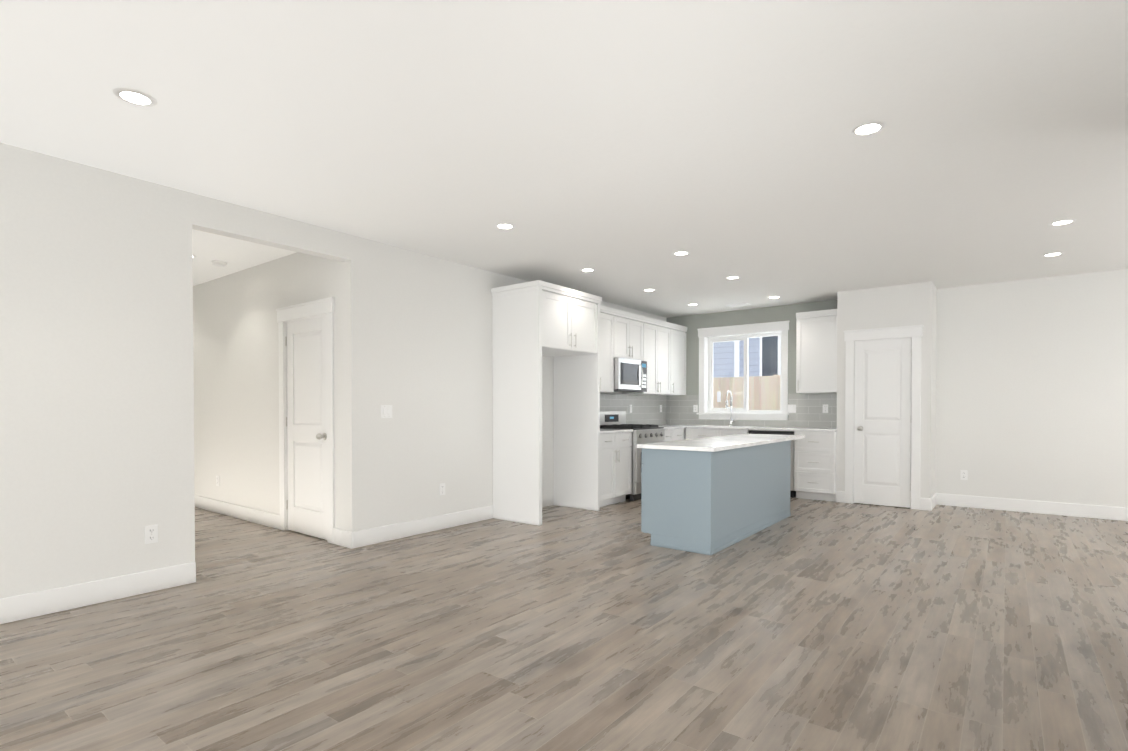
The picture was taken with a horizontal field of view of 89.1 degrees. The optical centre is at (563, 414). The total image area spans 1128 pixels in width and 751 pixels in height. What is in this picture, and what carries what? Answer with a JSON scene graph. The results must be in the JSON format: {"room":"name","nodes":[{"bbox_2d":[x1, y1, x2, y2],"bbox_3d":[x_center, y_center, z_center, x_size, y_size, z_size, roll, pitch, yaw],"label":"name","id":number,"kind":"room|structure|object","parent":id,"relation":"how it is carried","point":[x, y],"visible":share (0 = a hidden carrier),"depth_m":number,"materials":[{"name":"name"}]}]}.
{"room":"kitchen","nodes":[
{"label":"kitchen","id":0,"kind":"room"},
{"bbox_2d":[193,252,343,529],"bbox_3d":[-3.422,-0.209,6.154,4.000,2.630,0.120,1,1,38],"label":"wall","id":1,"kind":"structure","parent":0,"point":[236,380],"depth_m":5.96,"materials":[{"name":"paint"}]},
{"bbox_2d":[216,476,218,485],"bbox_3d":[-3.897,0.742,6.452,0.070,0.115,0.008,1,1,38],"label":"outlet","id":2,"kind":"object","parent":1,"relation":"attached to","point":[217,480],"visible":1,"depth_m":6.45,"materials":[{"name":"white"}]},
{"bbox_2d":[195,495,279,529],"bbox_3d":[-3.898,1.032,6.453,2.901,0.140,0.016,1,1,38],"label":"baseboard","id":3,"kind":"structure","parent":1,"relation":"attached to","point":[264,518],"depth_m":6.10,"materials":[{"name":"white wood"}]},
{"bbox_2d":[276,297,334,543],"bbox_3d":[-2.344,0.048,5.304,0.992,2.137,0.152,1,1,38],"label":"door frame","id":4,"kind":"structure","parent":1,"relation":"attached to","point":[312,309],"depth_m":5.21,"materials":[{"name":"white wood"}]},
{"bbox_2d":[285,315,326,539],"bbox_3d":[-2.383,0.113,5.263,0.761,1.992,0.118,1,1,38],"label":"hall door","id":5,"kind":"structure","parent":1,"relation":"in","point":[306,425],"depth_m":5.28,"materials":[{"name":"white wood"}]},
{"bbox_2d":[0,142,666,598],"bbox_3d":[-1.900,-0.192,4.756,0.120,2.630,11.750,1,1,38],"label":"wall","id":6,"kind":"structure","parent":0,"point":[96,370],"depth_m":3.68,"materials":[{"name":"paint"}]},
{"bbox_2d":[0,562,195,623],"bbox_3d":[-3.969,1.089,1.986,0.016,0.140,4.810,1,1,38],"label":"baseboard","id":7,"kind":"structure","parent":6,"relation":"attached to","point":[33,604],"depth_m":3.44,"materials":[{"name":"white wood"}]},
{"bbox_2d":[145,524,157,543],"bbox_3d":[-2.653,0.767,3.688,0.008,0.115,0.070,1,1,38],"label":"electrical outlet","id":8,"kind":"object","parent":6,"relation":"attached to","point":[151,533],"visible":1,"depth_m":3.69,"materials":[{"name":"white plastic"}]},
{"bbox_2d":[381,405,391,417],"bbox_3d":[-1.570,-0.031,5.078,0.010,0.115,0.116,1,1,38],"label":"light switch","id":9,"kind":"object","parent":6,"relation":"attached to","point":[386,411],"visible":1,"depth_m":5.08,"materials":[{"name":"white plastic"}]},
{"bbox_2d":[348,505,492,548],"bbox_3d":[-1.273,1.044,5.470,0.016,0.140,1.673,1,1,38],"label":"baseboard","id":10,"kind":"structure","parent":6,"relation":"attached to","point":[360,538],"depth_m":5.33,"materials":[{"name":"white wood"}]},
{"bbox_2d":[439,483,444,494],"bbox_3d":[-1.185,0.723,5.586,0.008,0.115,0.070,1,1,38],"label":"electrical outlet","id":11,"kind":"object","parent":6,"relation":"attached to","point":[441,488],"visible":1,"depth_m":5.58,"materials":[{"name":"white plastic"}]},
{"bbox_2d":[495,280,598,359],"bbox_3d":[-0.175,-1.022,6.344,0.645,0.650,0.990,1,1,38],"label":"upper cabinet","id":12,"kind":"object","parent":6,"relation":"attached to","point":[584,339],"depth_m":5.97,"materials":[{"name":"white wood"}]},
{"bbox_2d":[555,304,618,395],"bbox_3d":[0.289,-0.823,7.188,0.350,1.070,0.824,1,1,38],"label":"upper cabinet","id":13,"kind":"object","parent":6,"relation":"attached to","point":[593,374],"depth_m":6.89,"materials":[{"name":"white wood"}]},
{"bbox_2d":[619,310,642,359],"bbox_3d":[0.733,-1.055,7.759,0.350,0.620,0.750,1,1,38],"label":"upper cabinet","id":14,"kind":"object","parent":6,"relation":"attached to","point":[630,324],"depth_m":7.68,"materials":[{"name":"white wood"}]},
{"bbox_2d":[614,358,646,391],"bbox_3d":[0.778,-0.529,7.731,0.464,0.421,0.744,1,1,38],"label":"microwave","id":15,"kind":"object","parent":14,"relation":"attached to","point":[630,375],"visible":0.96,"depth_m":7.55,"materials":[{"name":"silver metal"}]},
{"bbox_2d":[600,393,666,424],"bbox_3d":[0.776,-0.066,8.112,0.004,0.468,2.866,1,1,38],"label":"backsplash","id":16,"kind":"structure","parent":6,"relation":"attached to","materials":[{"name":"tile"}]},
{"bbox_2d":[619,316,674,395],"bbox_3d":[1.213,-0.838,8.382,0.350,1.070,0.940,1,1,38],"label":"upper cabinet","id":17,"kind":"object","parent":6,"relation":"attached to","point":[658,335],"depth_m":8.32,"materials":[{"name":"white wood"}]},
{"bbox_2d":[675,324,686,395],"bbox_3d":[1.607,-0.845,8.892,0.350,1.070,0.598,1,1,38],"label":"upper cabinet","id":18,"kind":"object","parent":6,"relation":"attached to","point":[680,335],"depth_m":8.87,"materials":[{"name":"white wood"}]},
{"bbox_2d":[0,494,1127,750],"bbox_3d":[-0.600,1.167,3.692,11.740,0.060,11.870,1,1,38],"label":"floor","id":19,"kind":"structure","parent":0,"point":[820,626],"depth_m":2.88,"materials":[{"name":"brown wood"}]},
{"bbox_2d":[555,432,631,510],"bbox_3d":[0.375,0.653,7.098,0.620,0.880,0.758,1,1,38],"label":"base cabinet","id":20,"kind":"object","parent":19,"relation":"on","point":[593,471],"depth_m":6.80,"materials":[{"name":"white wood"}]},
{"bbox_2d":[555,428,632,435],"bbox_3d":[0.386,0.197,7.085,0.634,0.032,0.759,1,1,38],"label":"countertop","id":21,"kind":"structure","parent":20,"relation":"on","point":[600,430],"depth_m":6.80,"materials":[{"name":"white stone"}]},
{"bbox_2d":[600,411,664,500],"bbox_3d":[0.895,0.519,7.654,0.727,1.135,0.742,1,1,38],"label":"range","id":22,"kind":"object","parent":19,"relation":"on","point":[644,433],"visible":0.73,"depth_m":7.36,"materials":[{"name":"silver metal"}]},
{"bbox_2d":[663,428,686,441],"bbox_3d":[1.290,0.638,8.280,0.620,0.880,0.710,1,1,38],"label":"base cabinet","id":23,"kind":"object","parent":19,"relation":"on","point":[672,434],"depth_m":8.16,"materials":[{"name":"white wood"}]},
{"bbox_2d":[685,428,748,439],"bbox_3d":[2.325,0.637,8.341,0.934,0.880,0.620,1,1,38],"label":"base cabinet","id":24,"kind":"object","parent":19,"relation":"on","point":[692,433],"depth_m":8.13,"materials":[{"name":"white wood"}]},
{"bbox_2d":[649,424,706,431],"bbox_3d":[1.525,0.179,8.494,0.711,0.032,1.348,1,1,38],"label":"countertop","id":25,"kind":"structure","parent":24,"relation":"on","point":[665,426],"depth_m":8.73,"materials":[{"name":"white stone"}]},
{"bbox_2d":[641,438,800,554],"bbox_3d":[1.648,0.694,5.749,0.682,0.835,2.416,1,1,38],"label":"kitchen island","id":26,"kind":"object","parent":19,"relation":"on","point":[710,495],"depth_m":4.88,"materials":[{"name":"grey"}]},
{"bbox_2d":[637,434,804,453],"bbox_3d":[1.700,0.259,5.770,0.700,0.033,2.590,1,1,38],"label":"island countertop","id":27,"kind":"structure","parent":26,"relation":"on","point":[728,442],"depth_m":5.22,"materials":[{"name":"white stone"}]},
{"bbox_2d":[749,430,795,497],"bbox_3d":[2.916,0.647,7.846,0.600,0.874,0.640,1,1,38],"label":"dishwasher","id":28,"kind":"object","parent":19,"relation":"on","point":[792,493],"visible":0.21,"depth_m":7.48,"materials":[{"name":"silver metal"}]},
{"bbox_2d":[794,432,836,501],"bbox_3d":[3.368,0.648,7.534,0.488,0.880,0.620,1,1,38],"label":"base cabinet","id":29,"kind":"object","parent":19,"relation":"on","point":[814,454],"depth_m":7.29,"materials":[{"name":"white wood"}]},
{"bbox_2d":[707,424,836,431],"bbox_3d":[2.787,0.186,7.962,1.937,0.032,0.636,1,1,38],"label":"countertop","id":30,"kind":"structure","parent":29,"relation":"on","point":[742,427],"depth_m":7.63,"materials":[{"name":"white stone"}]},
{"bbox_2d":[725,392,734,423],"bbox_3d":[2.461,-0.097,8.422,0.131,0.523,0.220,1,1,38],"label":"faucet","id":31,"kind":"object","parent":30,"relation":"on","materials":[{"name":"silver metal"}]},
{"bbox_2d":[0,0,1127,317],"bbox_3d":[-0.600,-1.522,3.657,11.740,0.060,11.870,1,1,38],"label":"ceiling","id":32,"kind":"structure","parent":0,"point":[624,148],"depth_m":2.97,"materials":[{"name":"paint"}]},
{"bbox_2d":[112,87,157,106],"bbox_3d":[-1.996,-1.476,2.670,0.170,0.005,0.170,1,1,38],"label":"recessed light","id":33,"kind":"object","parent":32,"relation":"in","point":[135,97],"visible":1,"depth_m":2.67,"materials":[{"name":"white"}]},
{"bbox_2d":[211,260,226,266],"bbox_3d":[-3.423,-1.500,5.696,0.136,0.035,0.136,1,1,38],"label":"smoke detector","id":34,"kind":"object","parent":32,"relation":"attached to","point":[219,263],"visible":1,"depth_m":5.66,"materials":[{"name":"white plastic"}]},
{"bbox_2d":[494,223,515,228],"bbox_3d":[-0.469,-1.501,4.561,0.170,0.005,0.170,1,1,38],"label":"recessed light","id":35,"kind":"object","parent":32,"relation":"in","point":[504,225],"visible":1,"depth_m":4.55,"materials":[{"name":"white"}]},
{"bbox_2d":[580,268,595,271],"bbox_3d":[0.251,-1.519,6.015,0.170,0.005,0.170,1,1,38],"label":"recessed light","id":36,"kind":"object","parent":32,"relation":"in","point":[588,269],"visible":1,"depth_m":5.99,"materials":[{"name":"white"}]},
{"bbox_2d":[672,251,690,254],"bbox_3d":[1.097,-1.511,5.360,0.170,0.005,0.170,1,1,38],"label":"recessed light","id":37,"kind":"object","parent":32,"relation":"in","point":[681,253],"visible":1,"depth_m":5.36,"materials":[{"name":"white"}]},
{"bbox_2d":[725,276,739,278],"bbox_3d":[1.874,-1.524,6.364,0.170,0.005,0.170,1,1,38],"label":"recessed light","id":38,"kind":"object","parent":32,"relation":"in","point":[732,277],"visible":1,"depth_m":6.36,"materials":[{"name":"white"}]},
{"bbox_2d":[726,303,750,306],"bbox_3d":[2.455,-1.543,8.064,0.300,0.010,0.180,1,1,38],"label":"ceiling vent","id":39,"kind":"object","parent":32,"relation":"in","point":[740,304],"visible":1,"depth_m":8.06,"materials":[{"name":"white metal"}]},
{"bbox_2d":[850,120,885,135],"bbox_3d":[1.573,-1.480,2.969,0.170,0.005,0.170,1,1,38],"label":"recessed light","id":40,"kind":"object","parent":32,"relation":"in","point":[869,128],"visible":1,"depth_m":2.96,"materials":[{"name":"white"}]},
{"bbox_2d":[1041,252,1064,256],"bbox_3d":[4.606,-1.512,5.402,0.170,0.005,0.170,1,1,38],"label":"recessed light","id":41,"kind":"object","parent":32,"relation":"in","point":[1052,254],"visible":1,"depth_m":5.40,"materials":[{"name":"white"}]},
{"bbox_2d":[1048,219,1076,225],"bbox_3d":[3.884,-1.500,4.468,0.170,0.005,0.170,1,1,38],"label":"recessed light","id":42,"kind":"object","parent":32,"relation":"in","point":[1061,222],"visible":1,"depth_m":4.47,"materials":[{"name":"white"}]},
{"bbox_2d":[836,281,936,498],"bbox_3d":[3.982,-0.222,7.096,1.000,2.630,0.550,1,1,38],"label":"wall","id":43,"kind":"structure","parent":0,"point":[912,304],"depth_m":6.80,"materials":[{"name":"paint"}]},
{"bbox_2d":[854,338,911,507],"bbox_3d":[3.810,0.092,6.870,0.611,1.992,0.118,1,1,38],"label":"pantry door","id":44,"kind":"structure","parent":43,"relation":"in","point":[882,444],"depth_m":6.89,"materials":[{"name":"white wood"}]},
{"bbox_2d":[844,325,923,509],"bbox_3d":[3.841,0.027,6.916,0.842,2.137,0.152,1,1,38],"label":"door frame","id":45,"kind":"structure","parent":43,"relation":"attached to","point":[913,332],"depth_m":6.80,"materials":[{"name":"white wood"}]},
{"bbox_2d":[928,493,939,510],"bbox_3d":[4.369,1.027,6.790,0.026,0.140,0.546,1,1,38],"label":"baseboard","id":46,"kind":"structure","parent":43,"relation":"attached to","point":[935,499],"depth_m":6.74,"materials":[{"name":"white wood"}]},
{"bbox_2d":[667,269,1127,507],"bbox_3d":[4.615,-0.221,7.048,7.620,2.630,0.150,1,1,38],"label":"wall","id":47,"kind":"structure","parent":0,"point":[1031,389],"depth_m":6.47,"materials":[{"name":"paint"}]},
{"bbox_2d":[696,321,789,419],"bbox_3d":[2.658,-0.629,8.526,1.390,1.402,0.190,1,1,38],"label":"kitchen window","id":48,"kind":"structure","parent":47,"relation":"in","point":[711,408],"depth_m":8.56,"materials":[{"name":"white"}]},
{"bbox_2d":[666,393,836,427],"bbox_3d":[2.702,-0.070,8.431,2.652,0.468,0.004,1,1,38],"label":"backsplash","id":49,"kind":"structure","parent":47,"relation":"attached to","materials":[{"name":"tile"}]},
{"bbox_2d":[693,405,697,411],"bbox_3d":[2.048,-0.100,8.929,0.070,0.115,0.008,1,1,38],"label":"outlet","id":50,"kind":"object","parent":49,"relation":"attached to","point":[695,408],"visible":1,"depth_m":8.93,"materials":[{"name":"white plastic"}]},
{"bbox_2d":[788,405,795,412],"bbox_3d":[3.194,-0.089,8.041,0.116,0.115,0.010,1,1,38],"label":"light switch","id":51,"kind":"object","parent":49,"relation":"attached to","point":[791,408],"visible":1,"depth_m":8.04,"materials":[{"name":"white plastic"}]},
{"bbox_2d":[823,404,827,412],"bbox_3d":[3.543,-0.085,7.772,0.070,0.115,0.008,1,1,38],"label":"outlet","id":52,"kind":"object","parent":49,"relation":"attached to","point":[825,408],"visible":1,"depth_m":7.77,"materials":[{"name":"white plastic"}]},
{"bbox_2d":[795,309,836,395],"bbox_3d":[3.427,-0.829,7.640,0.547,1.070,0.350,1,1,38],"label":"upper cabinet","id":53,"kind":"object","parent":47,"relation":"attached to","point":[816,331],"depth_m":7.52,"materials":[{"name":"white wood"}]},
{"bbox_2d":[960,470,967,479],"bbox_3d":[4.772,0.717,6.838,0.070,0.115,0.008,1,1,38],"label":"electrical outlet","id":54,"kind":"object","parent":47,"relation":"attached to","point":[964,474],"visible":1,"depth_m":6.83,"materials":[{"name":"white plastic"}]},
{"bbox_2d":[940,493,1127,520],"bbox_3d":[5.996,1.039,5.891,3.680,0.140,0.016,1,1,38],"label":"baseboard","id":55,"kind":"structure","parent":47,"relation":"attached to","point":[1018,505],"depth_m":6.42,"materials":[{"name":"white wood"}]},
{"label":"outside","id":56,"kind":"structure","parent":0,"visible":0},
{"bbox_3d":[7.110,1.408,13.743,18.000,0.100,13.440,1,1,38],"label":"ground","id":57,"kind":"structure","parent":56,"visible":0},
{"bbox_2d":[713,375,779,409],"bbox_3d":[4.093,0.323,10.646,11.000,2.150,0.130,1,1,38],"label":"fence","id":58,"kind":"object","parent":57,"relation":"on","point":[767,381],"depth_m":10.97,"materials":[{"name":"brown wood"}]},
{"bbox_2d":[713,334,779,377],"bbox_3d":[4.615,-2.338,15.373,16.000,7.350,1.440,1,1,38],"label":"house","id":59,"kind":"structure","parent":57,"relation":"on","point":[767,370],"depth_m":14.46,"materials":[{"name":"blue"}]}
]}

